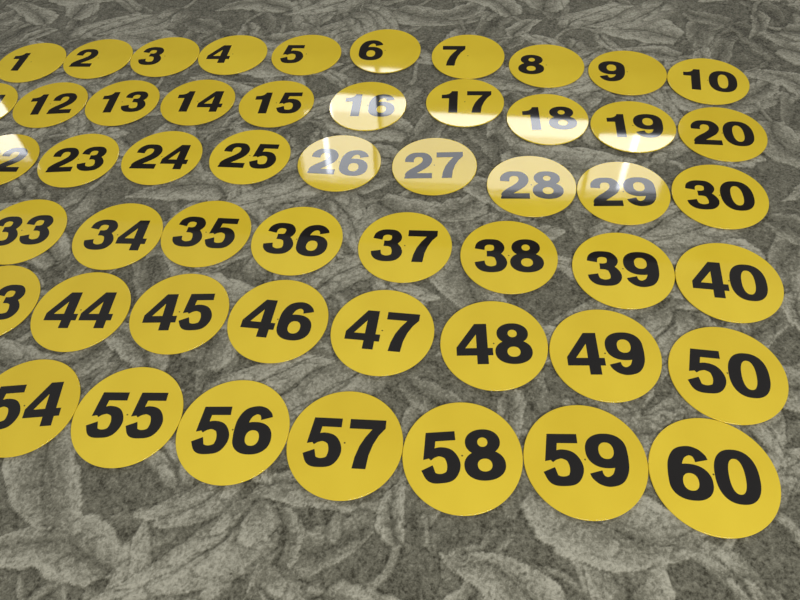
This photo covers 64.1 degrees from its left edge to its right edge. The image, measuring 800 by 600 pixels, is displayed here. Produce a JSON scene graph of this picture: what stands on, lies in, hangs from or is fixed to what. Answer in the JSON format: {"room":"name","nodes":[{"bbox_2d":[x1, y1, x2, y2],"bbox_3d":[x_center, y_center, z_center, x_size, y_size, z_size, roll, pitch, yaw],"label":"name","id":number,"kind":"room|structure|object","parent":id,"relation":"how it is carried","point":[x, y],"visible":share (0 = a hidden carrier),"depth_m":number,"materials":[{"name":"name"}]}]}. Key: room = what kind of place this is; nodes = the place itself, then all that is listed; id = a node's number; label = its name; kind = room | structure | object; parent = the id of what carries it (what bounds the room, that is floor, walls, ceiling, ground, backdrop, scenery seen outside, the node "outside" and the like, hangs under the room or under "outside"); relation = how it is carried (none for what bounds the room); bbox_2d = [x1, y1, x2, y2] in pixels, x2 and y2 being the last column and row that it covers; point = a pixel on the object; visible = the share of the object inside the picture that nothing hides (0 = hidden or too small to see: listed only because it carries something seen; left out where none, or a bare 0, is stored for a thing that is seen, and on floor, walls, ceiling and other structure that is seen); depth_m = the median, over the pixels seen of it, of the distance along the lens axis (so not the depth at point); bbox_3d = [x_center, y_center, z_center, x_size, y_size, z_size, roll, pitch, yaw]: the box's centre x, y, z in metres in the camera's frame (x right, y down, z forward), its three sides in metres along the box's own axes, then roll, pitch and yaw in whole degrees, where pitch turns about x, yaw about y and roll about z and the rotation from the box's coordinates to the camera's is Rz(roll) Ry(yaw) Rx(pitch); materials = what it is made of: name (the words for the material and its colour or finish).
{"room":"carpeted room","nodes":[
{"label":"carpeted room","id":0,"kind":"room"},
{"bbox_2d":[0,0,799,599],"bbox_3d":[-0.083,-0.893,1.959,7.200,0.003,6.200,-5,53,0],"label":"floor","id":1,"kind":"structure","parent":0,"point":[72,528],"depth_m":1.25,"materials":[{"name":"carpet"}]},
{"bbox_2d":[0,83,17,118],"bbox_3d":[-1.153,-0.535,1.756,0.200,0.004,0.200,2,55,5],"label":"disc","id":2,"kind":"object","parent":1,"relation":"on","point":[8,94],"visible":1,"depth_m":1.76,"materials":[{"name":"yellow plastic"}]},
{"bbox_2d":[0,134,39,184],"bbox_3d":[-1.011,-0.353,1.610,0.200,0.004,0.200,1,53,5],"label":"disc","id":3,"kind":"object","parent":1,"relation":"on","point":[19,153],"visible":1,"depth_m":1.61,"materials":[{"name":"yellow plastic"}]},
{"bbox_2d":[0,265,40,335],"bbox_3d":[-0.850,0.005,1.328,0.200,0.003,0.200,0,53,4],"label":"disc","id":4,"kind":"object","parent":1,"relation":"on","point":[20,288],"visible":1,"depth_m":1.33,"materials":[{"name":"yellow plastic"}]},
{"bbox_2d":[0,43,65,82],"bbox_3d":[-1.082,-0.698,1.877,0.200,0.003,0.200,2,53,6],"label":"disc","id":5,"kind":"object","parent":1,"relation":"on","point":[32,62],"visible":1,"depth_m":1.87,"materials":[{"name":"yellow plastic"}]},
{"bbox_2d":[0,199,66,264],"bbox_3d":[-0.858,-0.157,1.452,0.200,0.004,0.200,30,61,24],"label":"disc","id":6,"kind":"object","parent":1,"relation":"on","point":[29,228],"visible":1,"depth_m":1.45,"materials":[{"name":"yellow plastic"}]},
{"bbox_2d":[0,359,80,457],"bbox_3d":[-0.689,0.195,1.174,0.200,0.003,0.200,-4,53,1],"label":"disc","id":7,"kind":"object","parent":1,"relation":"on","point":[39,398],"visible":1,"depth_m":1.17,"materials":[{"name":"yellow plastic"}]},
{"bbox_2d":[12,82,87,127],"bbox_3d":[-0.953,-0.534,1.743,0.200,0.003,0.200,-2,53,3],"label":"disc","id":8,"kind":"object","parent":1,"relation":"on","point":[52,104],"visible":1,"depth_m":1.74,"materials":[{"name":"yellow plastic"}]},
{"bbox_2d":[37,134,118,187],"bbox_3d":[-0.801,-0.350,1.593,0.200,0.003,0.200,-2,53,3],"label":"disc","id":9,"kind":"object","parent":1,"relation":"on","point":[78,160],"visible":1,"depth_m":1.59,"materials":[{"name":"yellow plastic"}]},
{"bbox_2d":[30,272,130,351],"bbox_3d":[-0.649,0.021,1.302,0.200,0.003,0.200,0,53,4],"label":"disc","id":10,"kind":"object","parent":1,"relation":"on","point":[81,311],"visible":1,"depth_m":1.30,"materials":[{"name":"yellow plastic"}]},
{"bbox_2d":[63,39,132,78],"bbox_3d":[-0.882,-0.707,1.869,0.200,0.004,0.200,37,63,27],"label":"disc","id":11,"kind":"object","parent":1,"relation":"on","point":[99,58],"visible":1,"depth_m":1.86,"materials":[{"name":"yellow plastic"}]},
{"bbox_2d":[72,203,162,269],"bbox_3d":[-0.629,-0.144,1.426,0.200,0.003,0.200,1,53,5],"label":"disc","id":12,"kind":"object","parent":1,"relation":"on","point":[117,236],"visible":1,"depth_m":1.42,"materials":[{"name":"yellow plastic"}]},
{"bbox_2d":[85,80,159,125],"bbox_3d":[-0.751,-0.535,1.730,0.200,0.003,0.200,0,53,4],"label":"disc","id":13,"kind":"object","parent":1,"relation":"on","point":[124,102],"visible":1,"depth_m":1.73,"materials":[{"name":"yellow plastic"}]},
{"bbox_2d":[71,367,183,467],"bbox_3d":[-0.490,0.207,1.150,0.200,0.003,0.200,0,53,4],"label":"disc","id":14,"kind":"object","parent":1,"relation":"on","point":[131,414],"visible":1,"depth_m":1.15,"materials":[{"name":"yellow plastic"}]},
{"bbox_2d":[121,131,202,184],"bbox_3d":[-0.589,-0.354,1.581,0.200,0.003,0.200,2,53,6],"label":"disc","id":15,"kind":"object","parent":1,"relation":"on","point":[162,157],"visible":1,"depth_m":1.58,"materials":[{"name":"yellow plastic"}]},
{"bbox_2d":[130,37,199,76],"bbox_3d":[-0.682,-0.707,1.855,0.200,0.003,0.200,2,53,6],"label":"disc","id":16,"kind":"object","parent":1,"relation":"on","point":[162,57],"visible":1,"depth_m":1.85,"materials":[{"name":"yellow plastic"}]},
{"bbox_2d":[129,274,228,354],"bbox_3d":[-0.443,0.025,1.285,0.200,0.003,0.200,-1,53,3],"label":"disc","id":17,"kind":"object","parent":1,"relation":"on","point":[178,314],"visible":1,"depth_m":1.28,"materials":[{"name":"yellow plastic"}]},
{"bbox_2d":[160,80,234,125],"bbox_3d":[-0.541,-0.531,1.712,0.200,0.003,0.200,2,53,5],"label":"disc","id":18,"kind":"object","parent":1,"relation":"on","point":[198,102],"visible":1,"depth_m":1.71,"materials":[{"name":"yellow plastic"}]},
{"bbox_2d":[161,201,250,266],"bbox_3d":[-0.429,-0.149,1.415,0.200,0.003,0.200,3,53,6],"label":"disc","id":19,"kind":"object","parent":1,"relation":"on","point":[208,233],"visible":1,"depth_m":1.41,"materials":[{"name":"yellow plastic"}]},
{"bbox_2d":[198,35,266,74],"bbox_3d":[-0.482,-0.708,1.842,0.200,0.003,0.200,2,53,6],"label":"disc","id":20,"kind":"object","parent":1,"relation":"on","point":[236,54],"visible":1,"depth_m":1.84,"materials":[{"name":"yellow plastic"}]},
{"bbox_2d":[176,380,289,485],"bbox_3d":[-0.293,0.228,1.120,0.200,0.003,0.200,-1,53,4],"label":"disc","id":21,"kind":"object","parent":1,"relation":"on","point":[233,431],"visible":1,"depth_m":1.12,"materials":[{"name":"yellow plastic"}]},
{"bbox_2d":[209,130,290,183],"bbox_3d":[-0.367,-0.352,1.565,0.200,0.003,0.200,4,53,7],"label":"disc","id":22,"kind":"object","parent":1,"relation":"on","point":[251,156],"visible":1,"depth_m":1.56,"materials":[{"name":"yellow plastic"}]},
{"bbox_2d":[239,81,313,127],"bbox_3d":[-0.326,-0.520,1.689,0.200,0.004,0.200,14,55,14],"label":"disc","id":23,"kind":"object","parent":1,"relation":"on","point":[275,103],"visible":1,"depth_m":1.68,"materials":[{"name":"yellow plastic"}]},
{"bbox_2d":[227,280,328,362],"bbox_3d":[-0.241,0.039,1.260,0.200,0.003,0.200,5,53,7],"label":"disc","id":24,"kind":"object","parent":1,"relation":"on","point":[278,321],"visible":1,"depth_m":1.25,"materials":[{"name":"yellow plastic"}]},
{"bbox_2d":[251,207,342,275],"bbox_3d":[-0.224,-0.131,1.387,0.200,0.003,0.200,4,53,7],"label":"disc","id":25,"kind":"object","parent":1,"relation":"on","point":[296,240],"visible":1,"depth_m":1.38,"materials":[{"name":"yellow plastic"}]},
{"bbox_2d":[271,35,340,74],"bbox_3d":[-0.267,-0.699,1.820,0.200,0.003,0.200,2,53,6],"label":"disc","id":26,"kind":"object","parent":1,"relation":"on","point":[305,54],"visible":1,"depth_m":1.82,"materials":[{"name":"yellow plastic"}]},
{"bbox_2d":[297,135,380,191],"bbox_3d":[-0.145,-0.329,1.530,0.200,0.007,0.200,4,54,6],"label":"disc","id":27,"kind":"object","parent":1,"relation":"on","point":[338,163],"visible":1,"depth_m":1.52,"materials":[{"name":"yellow plastic"}]},
{"bbox_2d":[286,391,402,500],"bbox_3d":[-0.095,0.245,1.094,0.200,0.003,0.200,2,53,5],"label":"disc","id":28,"kind":"object","parent":1,"relation":"on","point":[346,445],"visible":1,"depth_m":1.09,"materials":[{"name":"yellow plastic"}]},
{"bbox_2d":[329,82,405,130],"bbox_3d":[-0.083,-0.504,1.657,0.200,0.005,0.200,2,54,5],"label":"disc","id":29,"kind":"object","parent":1,"relation":"on","point":[364,106],"visible":1,"depth_m":1.65,"materials":[{"name":"yellow plastic"}]},
{"bbox_2d":[330,290,433,375],"bbox_3d":[-0.034,0.059,1.230,0.200,0.003,0.200,5,53,7],"label":"disc","id":30,"kind":"object","parent":1,"relation":"on","point":[378,332],"visible":1,"depth_m":1.23,"materials":[{"name":"yellow plastic"}]},
{"bbox_2d":[350,29,420,72],"bbox_3d":[-0.042,-0.702,1.800,0.200,0.014,0.200,22,57,19],"label":"disc","id":31,"kind":"object","parent":1,"relation":"on","point":[385,50],"visible":1,"depth_m":1.80,"materials":[{"name":"yellow plastic"}]},
{"bbox_2d":[358,212,451,282],"bbox_3d":[0.010,-0.115,1.359,0.200,0.003,0.200,2,53,6],"label":"disc","id":32,"kind":"object","parent":1,"relation":"on","point":[403,247],"visible":1,"depth_m":1.35,"materials":[{"name":"yellow plastic"}]},
{"bbox_2d":[392,138,476,194],"bbox_3d":[0.081,-0.317,1.507,0.200,0.003,0.200,0,53,4],"label":"disc","id":33,"kind":"object","parent":1,"relation":"on","point":[429,166],"visible":1,"depth_m":1.50,"materials":[{"name":"yellow plastic"}]},
{"bbox_2d":[402,402,522,515],"bbox_3d":[0.104,0.261,1.068,0.200,0.003,0.200,-4,53,1],"label":"disc","id":34,"kind":"object","parent":1,"relation":"on","point":[459,458],"visible":1,"depth_m":1.06,"materials":[{"name":"yellow plastic"}]},
{"bbox_2d":[426,79,503,126],"bbox_3d":[0.167,-0.509,1.646,0.200,0.003,0.200,2,53,5],"label":"disc","id":35,"kind":"object","parent":1,"relation":"on","point":[459,102],"visible":1,"depth_m":1.64,"materials":[{"name":"yellow plastic"}]},
{"bbox_2d":[432,35,503,78],"bbox_3d":[0.187,-0.673,1.764,0.200,0.011,0.200,22,57,19],"label":"disc","id":36,"kind":"object","parent":1,"relation":"on","point":[461,56],"visible":1,"depth_m":1.76,"materials":[{"name":"yellow plastic"}]},
{"bbox_2d":[440,301,547,390],"bbox_3d":[0.175,0.082,1.198,0.200,0.003,0.200,-1,53,3],"label":"disc","id":37,"kind":"object","parent":1,"relation":"on","point":[486,345],"visible":1,"depth_m":1.19,"materials":[{"name":"yellow plastic"}]},
{"bbox_2d":[460,221,557,293],"bbox_3d":[0.225,-0.091,1.326,0.200,0.004,0.200,30,61,24],"label":"disc","id":38,"kind":"object","parent":1,"relation":"on","point":[504,257],"visible":1,"depth_m":1.32,"materials":[{"name":"yellow plastic"}]},
{"bbox_2d":[487,156,575,216],"bbox_3d":[0.297,-0.260,1.448,0.200,0.003,0.200,1,53,5],"label":"disc","id":39,"kind":"object","parent":1,"relation":"on","point":[527,186],"visible":1,"depth_m":1.44,"materials":[{"name":"yellow plastic"}]},
{"bbox_2d":[509,44,583,87],"bbox_3d":[0.395,-0.633,1.724,0.200,0.003,0.200,5,53,8],"label":"disc","id":40,"kind":"object","parent":1,"relation":"on","point":[543,65],"visible":1,"depth_m":1.72,"materials":[{"name":"yellow plastic"}]},
{"bbox_2d":[507,94,588,144],"bbox_3d":[0.366,-0.451,1.588,0.200,0.003,0.200,0,53,4],"label":"disc","id":41,"kind":"object","parent":1,"relation":"on","point":[543,119],"visible":1,"depth_m":1.58,"materials":[{"name":"yellow plastic"}]},
{"bbox_2d":[523,405,647,520],"bbox_3d":[0.304,0.263,1.052,0.200,0.003,0.200,0,53,4],"label":"disc","id":42,"kind":"object","parent":1,"relation":"on","point":[584,462],"visible":1,"depth_m":1.05,"materials":[{"name":"yellow plastic"}]},
{"bbox_2d":[549,309,661,402],"bbox_3d":[0.376,0.099,1.172,0.200,0.003,0.200,0,53,4],"label":"disc","id":43,"kind":"object","parent":1,"relation":"on","point":[608,356],"visible":1,"depth_m":1.17,"materials":[{"name":"yellow plastic"}]},
{"bbox_2d":[572,233,674,308],"bbox_3d":[0.449,-0.062,1.288,0.200,0.004,0.200,26,59,21],"label":"disc","id":44,"kind":"object","parent":1,"relation":"on","point":[617,270],"visible":1,"depth_m":1.28,"materials":[{"name":"yellow plastic"}]},
{"bbox_2d":[577,162,670,224],"bbox_3d":[0.495,-0.239,1.419,0.200,0.004,0.200,1,53,5],"label":"disc","id":45,"kind":"object","parent":1,"relation":"on","point":[623,193],"visible":1,"depth_m":1.41,"materials":[{"name":"yellow plastic"}]},
{"bbox_2d":[588,51,666,94],"bbox_3d":[0.599,-0.600,1.685,0.200,0.004,0.200,31,61,24],"label":"disc","id":46,"kind":"object","parent":1,"relation":"on","point":[618,72],"visible":1,"depth_m":1.68,"materials":[{"name":"yellow plastic"}]},
{"bbox_2d":[590,101,675,152],"bbox_3d":[0.565,-0.422,1.550,0.200,0.005,0.200,3,53,6],"label":"disc","id":47,"kind":"object","parent":1,"relation":"on","point":[626,126],"visible":1,"depth_m":1.55,"materials":[{"name":"yellow plastic"}]},
{"bbox_2d":[667,58,749,104],"bbox_3d":[0.791,-0.564,1.644,0.200,0.003,0.200,9,54,10],"label":"disc","id":48,"kind":"object","parent":1,"relation":"on","point":[700,80],"visible":1,"depth_m":1.64,"materials":[{"name":"yellow plastic"}]},
{"bbox_2d":[648,418,780,538],"bbox_3d":[0.502,0.280,1.025,0.200,0.003,0.200,3,53,7],"label":"disc","id":49,"kind":"object","parent":1,"relation":"on","point":[712,476],"visible":1,"depth_m":1.02,"materials":[{"name":"yellow plastic"}]},
{"bbox_2d":[671,165,768,228],"bbox_3d":[0.698,-0.228,1.396,0.200,0.003,0.200,3,53,6],"label":"disc","id":50,"kind":"object","parent":1,"relation":"on","point":[716,196],"visible":1,"depth_m":1.39,"materials":[{"name":"yellow plastic"}]},
{"bbox_2d":[678,107,767,161],"bbox_3d":[0.765,-0.396,1.518,0.200,0.004,0.200,33,62,25],"label":"disc","id":51,"kind":"object","parent":1,"relation":"on","point":[716,133],"visible":1,"depth_m":1.51,"materials":[{"name":"yellow plastic"}]},
{"bbox_2d":[668,327,788,424],"bbox_3d":[0.580,0.130,1.133,0.200,0.003,0.200,5,53,8],"label":"disc","id":52,"kind":"object","parent":1,"relation":"on","point":[729,376],"visible":1,"depth_m":1.13,"materials":[{"name":"yellow plastic"}]},
{"bbox_2d":[675,243,783,322],"bbox_3d":[0.645,-0.037,1.255,0.200,0.003,0.200,5,54,8],"label":"disc","id":53,"kind":"object","parent":1,"relation":"on","point":[725,282],"visible":1,"depth_m":1.25,"materials":[{"name":"yellow plastic"}]}
]}

